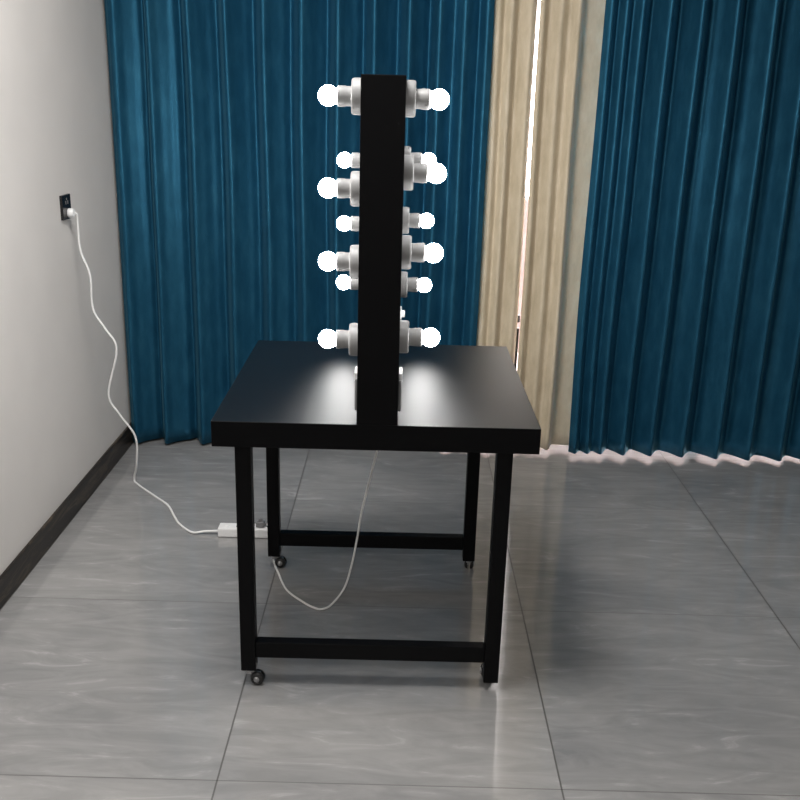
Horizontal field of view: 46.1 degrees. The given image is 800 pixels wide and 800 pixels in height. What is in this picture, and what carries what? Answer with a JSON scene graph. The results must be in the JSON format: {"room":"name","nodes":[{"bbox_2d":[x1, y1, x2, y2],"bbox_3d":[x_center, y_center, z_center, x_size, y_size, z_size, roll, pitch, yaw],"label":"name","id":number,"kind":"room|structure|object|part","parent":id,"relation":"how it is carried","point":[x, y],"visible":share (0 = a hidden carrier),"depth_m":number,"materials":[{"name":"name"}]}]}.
{"room":"backstage room","nodes":[
{"label":"backstage room","id":0,"kind":"room"},
{"bbox_2d":[0,0,130,574],"bbox_3d":[-1.257,-0.160,0.862,0.100,2.750,7.120,2,18,0],"label":"wall","id":1,"kind":"structure","parent":0,"point":[58,419],"depth_m":3.26,"materials":[{"name":"white paint"}]},
{"bbox_2d":[59,193,70,220],"bbox_3d":[-1.188,-0.686,3.345,0.011,0.086,0.086,2,18,0],"label":"wall outlet","id":2,"kind":"object","parent":1,"relation":"attached to","point":[65,202],"visible":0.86,"depth_m":3.32,"materials":[{"name":"black plastic"}]},
{"bbox_2d":[0,423,133,608],"bbox_3d":[-1.236,1.109,1.260,0.010,0.092,6.900,2,18,0],"label":"baseboard","id":3,"kind":"structure","parent":1,"relation":"attached to","point":[25,561],"depth_m":3.35,"materials":[{"name":"wood"}]},
{"bbox_2d":[0,438,799,799],"bbox_3d":[1.161,1.261,1.300,5.010,0.100,7.120,2,18,0],"label":"floor","id":4,"kind":"structure","parent":0,"point":[650,646],"depth_m":2.77,"materials":[{"name":"tile"}]},
{"bbox_2d":[67,208,267,537],"bbox_3d":[-0.806,-0.096,3.376,0.842,1.113,0.211,13,21,32],"label":"power strip","id":5,"kind":"object","parent":4,"relation":"on","point":[224,529],"visible":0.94,"depth_m":3.43,"materials":[{"name":"white plastic"}]},
{"bbox_2d":[211,340,540,684],"bbox_3d":[-0.067,0.302,2.771,0.801,0.762,0.796,1,18,0],"label":"table","id":6,"kind":"object","parent":4,"relation":"on","point":[473,401],"visible":0.99,"depth_m":2.50,"materials":[{"name":"black laminate"}]},
{"bbox_3d":[-0.398,0.410,2.440,0.040,0.652,0.040,1,18,0],"label":"leg","id":7,"kind":"part","parent":6,"relation":"part of","materials":[{"name":"black metal"}]},
{"bbox_3d":[-0.414,0.209,3.065,0.040,0.652,0.040,1,18,0],"label":"leg","id":8,"kind":"part","parent":6,"relation":"part of","materials":[{"name":"black metal"}]},
{"bbox_2d":[256,74,448,609],"bbox_3d":[-0.203,-0.107,2.719,0.590,1.563,0.946,1,18,0],"label":"makeup mirror","id":9,"kind":"object","parent":6,"relation":"on","point":[388,167],"visible":0.95,"depth_m":2.16,"materials":[{"name":"black mirror"}]},
{"bbox_3d":[-0.330,0.252,3.016,0.210,0.692,0.611,-16,25,-42],"label":"power cord","id":10,"kind":"part","parent":9,"relation":"part of","materials":[{"name":"white plastic"}]},
{"bbox_3d":[-0.174,-0.148,2.271,0.047,0.045,0.045,1,18,0],"label":"light bulb","id":11,"kind":"part","parent":9,"relation":"part of","materials":[{"name":"white glass"}]},
{"bbox_3d":[-0.169,-0.327,2.214,0.047,0.045,0.045,1,18,0],"label":"light bulb","id":12,"kind":"part","parent":9,"relation":"part of","materials":[{"name":"white glass"}]},
{"bbox_3d":[-0.165,-0.487,2.162,0.047,0.045,0.045,1,18,0],"label":"light bulb","id":13,"kind":"part","parent":9,"relation":"part of","materials":[{"name":"white glass"}]},
{"bbox_3d":[-0.159,-0.679,2.100,0.047,0.045,0.045,1,18,0],"label":"light bulb","id":14,"kind":"part","parent":9,"relation":"part of","materials":[{"name":"white glass"}]},
{"bbox_2d":[336,330,348,348],"bbox_3d":[-0.138,-0.147,2.272,0.032,0.045,0.045,1,18,0],"label":"socket","id":15,"kind":"object","parent":9,"relation":"attached to","point":[342,336],"depth_m":2.25,"materials":[{"name":"grey plastic"}]},
{"bbox_3d":[-0.172,-0.361,2.885,0.047,0.045,0.045,1,18,0],"label":"light bulb","id":16,"kind":"part","parent":9,"relation":"part of","materials":[{"name":"white glass"}]},
{"bbox_2d":[336,252,349,270],"bbox_3d":[-0.133,-0.326,2.214,0.032,0.045,0.045,1,18,0],"label":"socket","id":17,"kind":"object","parent":9,"relation":"attached to","point":[342,258],"depth_m":2.19,"materials":[{"name":"grey plastic"}]},
{"bbox_2d":[337,178,349,197],"bbox_3d":[-0.128,-0.486,2.162,0.032,0.045,0.045,1,18,0],"label":"socket","id":18,"kind":"object","parent":9,"relation":"attached to","point":[343,185],"depth_m":2.14,"materials":[{"name":"grey plastic"}]},
{"bbox_3d":[-0.167,-0.531,2.830,0.047,0.045,0.045,1,18,0],"label":"light bulb","id":19,"kind":"part","parent":9,"relation":"part of","materials":[{"name":"white glass"}]},
{"bbox_3d":[-0.163,-0.707,2.774,0.047,0.045,0.045,1,18,0],"label":"light bulb","id":20,"kind":"part","parent":9,"relation":"part of","materials":[{"name":"white glass"}]},
{"bbox_2d":[337,85,350,106],"bbox_3d":[-0.123,-0.679,2.100,0.032,0.045,0.045,1,18,0],"label":"socket","id":21,"kind":"object","parent":9,"relation":"attached to","point":[343,91],"depth_m":2.08,"materials":[{"name":"grey plastic"}]},
{"bbox_2d":[350,278,357,289],"bbox_3d":[-0.136,-0.360,2.886,0.032,0.045,0.045,1,18,0],"label":"socket","id":22,"kind":"object","parent":9,"relation":"attached to","point":[353,282],"depth_m":2.87,"materials":[{"name":"grey plastic"}]},
{"bbox_2d":[351,216,358,230],"bbox_3d":[-0.131,-0.530,2.831,0.032,0.045,0.045,1,18,0],"label":"socket","id":23,"kind":"object","parent":9,"relation":"attached to","point":[354,219],"depth_m":2.81,"materials":[{"name":"grey plastic"}]},
{"bbox_2d":[354,366,356,380],"bbox_3d":[-0.107,-0.065,2.319,0.008,0.022,0.060,1,18,0],"label":"rocker switch","id":24,"kind":"object","parent":9,"relation":"attached to","point":[355,373],"depth_m":2.29,"materials":[{"name":"white plastic"}]},
{"bbox_2d":[351,152,359,167],"bbox_3d":[-0.127,-0.707,2.774,0.032,0.045,0.045,1,18,0],"label":"socket","id":25,"kind":"object","parent":9,"relation":"attached to","point":[355,157],"depth_m":2.75,"materials":[{"name":"grey plastic"}]},
{"bbox_3d":[-0.045,-0.440,2.523,0.099,0.802,0.780,1,18,0],"label":"frame","id":26,"kind":"part","parent":9,"relation":"part of","materials":[{"name":"black"}]},
{"bbox_2d":[399,367,401,380],"bbox_3d":[0.002,-0.062,2.319,0.008,0.022,0.060,1,18,0],"label":"rocker switch","id":27,"kind":"object","parent":9,"relation":"attached to","point":[400,368],"depth_m":2.29,"materials":[{"name":"white plastic"}]},
{"bbox_3d":[0.006,-0.229,2.497,0.013,0.040,0.040,1,18,0],"label":"dimmer knob","id":28,"kind":"part","parent":9,"relation":"part of","materials":[{"name":"white plastic"}]},
{"bbox_2d":[407,277,417,291],"bbox_3d":[0.038,-0.354,2.887,0.032,0.045,0.045,1,18,0],"label":"socket","id":29,"kind":"object","parent":9,"relation":"attached to","point":[412,283],"depth_m":2.87,"materials":[{"name":"grey plastic"}]},
{"bbox_2d":[409,213,419,227],"bbox_3d":[0.043,-0.539,2.828,0.032,0.045,0.045,1,18,0],"label":"socket","id":30,"kind":"object","parent":9,"relation":"attached to","point":[414,218],"depth_m":2.81,"materials":[{"name":"grey plastic"}]},
{"bbox_2d":[409,328,421,346],"bbox_3d":[0.037,-0.152,2.269,0.032,0.045,0.045,1,18,0],"label":"socket","id":31,"kind":"object","parent":9,"relation":"attached to","point":[415,334],"depth_m":2.25,"materials":[{"name":"grey plastic"}]},
{"bbox_2d":[411,152,421,162],"bbox_3d":[0.048,-0.707,2.774,0.032,0.045,0.045,1,18,0],"label":"socket","id":32,"kind":"object","parent":9,"relation":"attached to","point":[417,156],"depth_m":2.75,"materials":[{"name":"grey plastic"}]},
{"bbox_2d":[411,243,424,261],"bbox_3d":[0.042,-0.346,2.207,0.032,0.045,0.045,1,18,0],"label":"socket","id":33,"kind":"object","parent":9,"relation":"attached to","point":[417,249],"depth_m":2.19,"materials":[{"name":"grey plastic"}]},
{"bbox_2d":[414,163,427,182],"bbox_3d":[0.046,-0.519,2.151,0.032,0.045,0.045,1,18,0],"label":"socket","id":34,"kind":"object","parent":9,"relation":"attached to","point":[420,169],"depth_m":2.13,"materials":[{"name":"grey plastic"}]},
{"bbox_2d":[416,89,429,109],"bbox_3d":[0.051,-0.672,2.102,0.032,0.045,0.045,1,18,0],"label":"socket","id":35,"kind":"object","parent":9,"relation":"attached to","point":[422,95],"depth_m":2.08,"materials":[{"name":"grey plastic"}]},
{"bbox_3d":[0.074,-0.353,2.888,0.047,0.045,0.045,1,18,0],"label":"light bulb","id":36,"kind":"part","parent":9,"relation":"part of","materials":[{"name":"white glass"}]},
{"bbox_3d":[0.079,-0.538,2.828,0.047,0.045,0.045,1,18,0],"label":"light bulb","id":37,"kind":"part","parent":9,"relation":"part of","materials":[{"name":"white glass"}]},
{"bbox_3d":[0.084,-0.706,2.774,0.047,0.045,0.045,1,18,0],"label":"light bulb","id":38,"kind":"part","parent":9,"relation":"part of","materials":[{"name":"white glass"}]},
{"bbox_3d":[0.073,-0.151,2.270,0.047,0.045,0.045,1,18,0],"label":"light bulb","id":39,"kind":"part","parent":9,"relation":"part of","materials":[{"name":"white glass"}]},
{"bbox_3d":[0.078,-0.345,2.207,0.047,0.045,0.045,1,18,0],"label":"light bulb","id":40,"kind":"part","parent":9,"relation":"part of","materials":[{"name":"white glass"}]},
{"bbox_3d":[0.083,-0.518,2.151,0.047,0.045,0.045,1,18,0],"label":"light bulb","id":41,"kind":"part","parent":9,"relation":"part of","materials":[{"name":"white glass"}]},
{"bbox_3d":[0.087,-0.671,2.102,0.047,0.045,0.045,1,18,0],"label":"light bulb","id":42,"kind":"part","parent":9,"relation":"part of","materials":[{"name":"white glass"}]},
{"bbox_3d":[0.238,0.225,3.068,0.040,0.652,0.040,1,18,0],"label":"leg","id":43,"kind":"part","parent":6,"relation":"part of","materials":[{"name":"black metal"}]},
{"bbox_3d":[0.253,0.437,2.447,0.040,0.672,0.040,1,18,0],"label":"leg","id":44,"kind":"part","parent":6,"relation":"part of","materials":[{"name":"black metal"}]},
{"bbox_2d":[517,197,528,348],"bbox_3d":[1.366,-0.718,5.914,5.700,1.050,0.120,2,18,0],"label":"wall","id":45,"kind":"structure","parent":0,"point":[526,198],"depth_m":5.81,"materials":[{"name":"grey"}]},
{"bbox_3d":[1.224,-1.167,4.195,4.810,2.750,0.120,2,18,0],"label":"wall","id":46,"kind":"structure","parent":0,"visible":0},
{"bbox_2d":[514,315,519,369],"bbox_3d":[1.584,-0.963,4.246,2.880,2.350,0.082,2,18,0],"label":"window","id":47,"kind":"structure","parent":46,"relation":"in","point":[518,319],"depth_m":4.44,"materials":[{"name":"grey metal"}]},
{"bbox_3d":[1.234,-1.451,0.427,5.010,0.100,7.120,2,18,0],"label":"ceiling","id":48,"kind":"structure","parent":0,"visible":0},
{"bbox_3d":[1.140,-2.303,3.473,4.540,0.150,0.120,2,18,0],"label":"track","id":49,"kind":"object","parent":48,"relation":"attached to","visible":0},
{"bbox_2d":[104,0,494,443],"bbox_3d":[-0.409,-1.035,3.874,1.532,2.588,0.117,2,18,0],"label":"window curtain","id":50,"kind":"object","parent":49,"relation":"hanging from","point":[225,141],"visible":0.71,"depth_m":3.90,"materials":[{"name":"blue fabric"}]},
{"bbox_2d":[476,0,537,362],"bbox_3d":[0.421,-1.018,3.871,0.213,2.576,0.053,4,18,7],"label":"window curtain","id":51,"kind":"object","parent":49,"relation":"hanging from","point":[514,32],"visible":0.61,"depth_m":3.89,"materials":[{"name":"beige fabric"}]},
{"bbox_2d":[517,0,605,449],"bbox_3d":[0.676,-1.012,3.875,0.276,2.576,0.082,2,18,0],"label":"window curtain","id":52,"kind":"object","parent":49,"relation":"hanging from","point":[570,34],"visible":0.87,"depth_m":3.94,"materials":[{"name":"beige fabric"}]},
{"bbox_2d":[568,0,799,460],"bbox_3d":[2.046,-0.958,3.842,2.534,2.588,0.112,2,18,0],"label":"window curtain","id":53,"kind":"object","parent":49,"relation":"hanging from","point":[688,329],"visible":1,"depth_m":3.94,"materials":[{"name":"blue fabric"}]}
]}

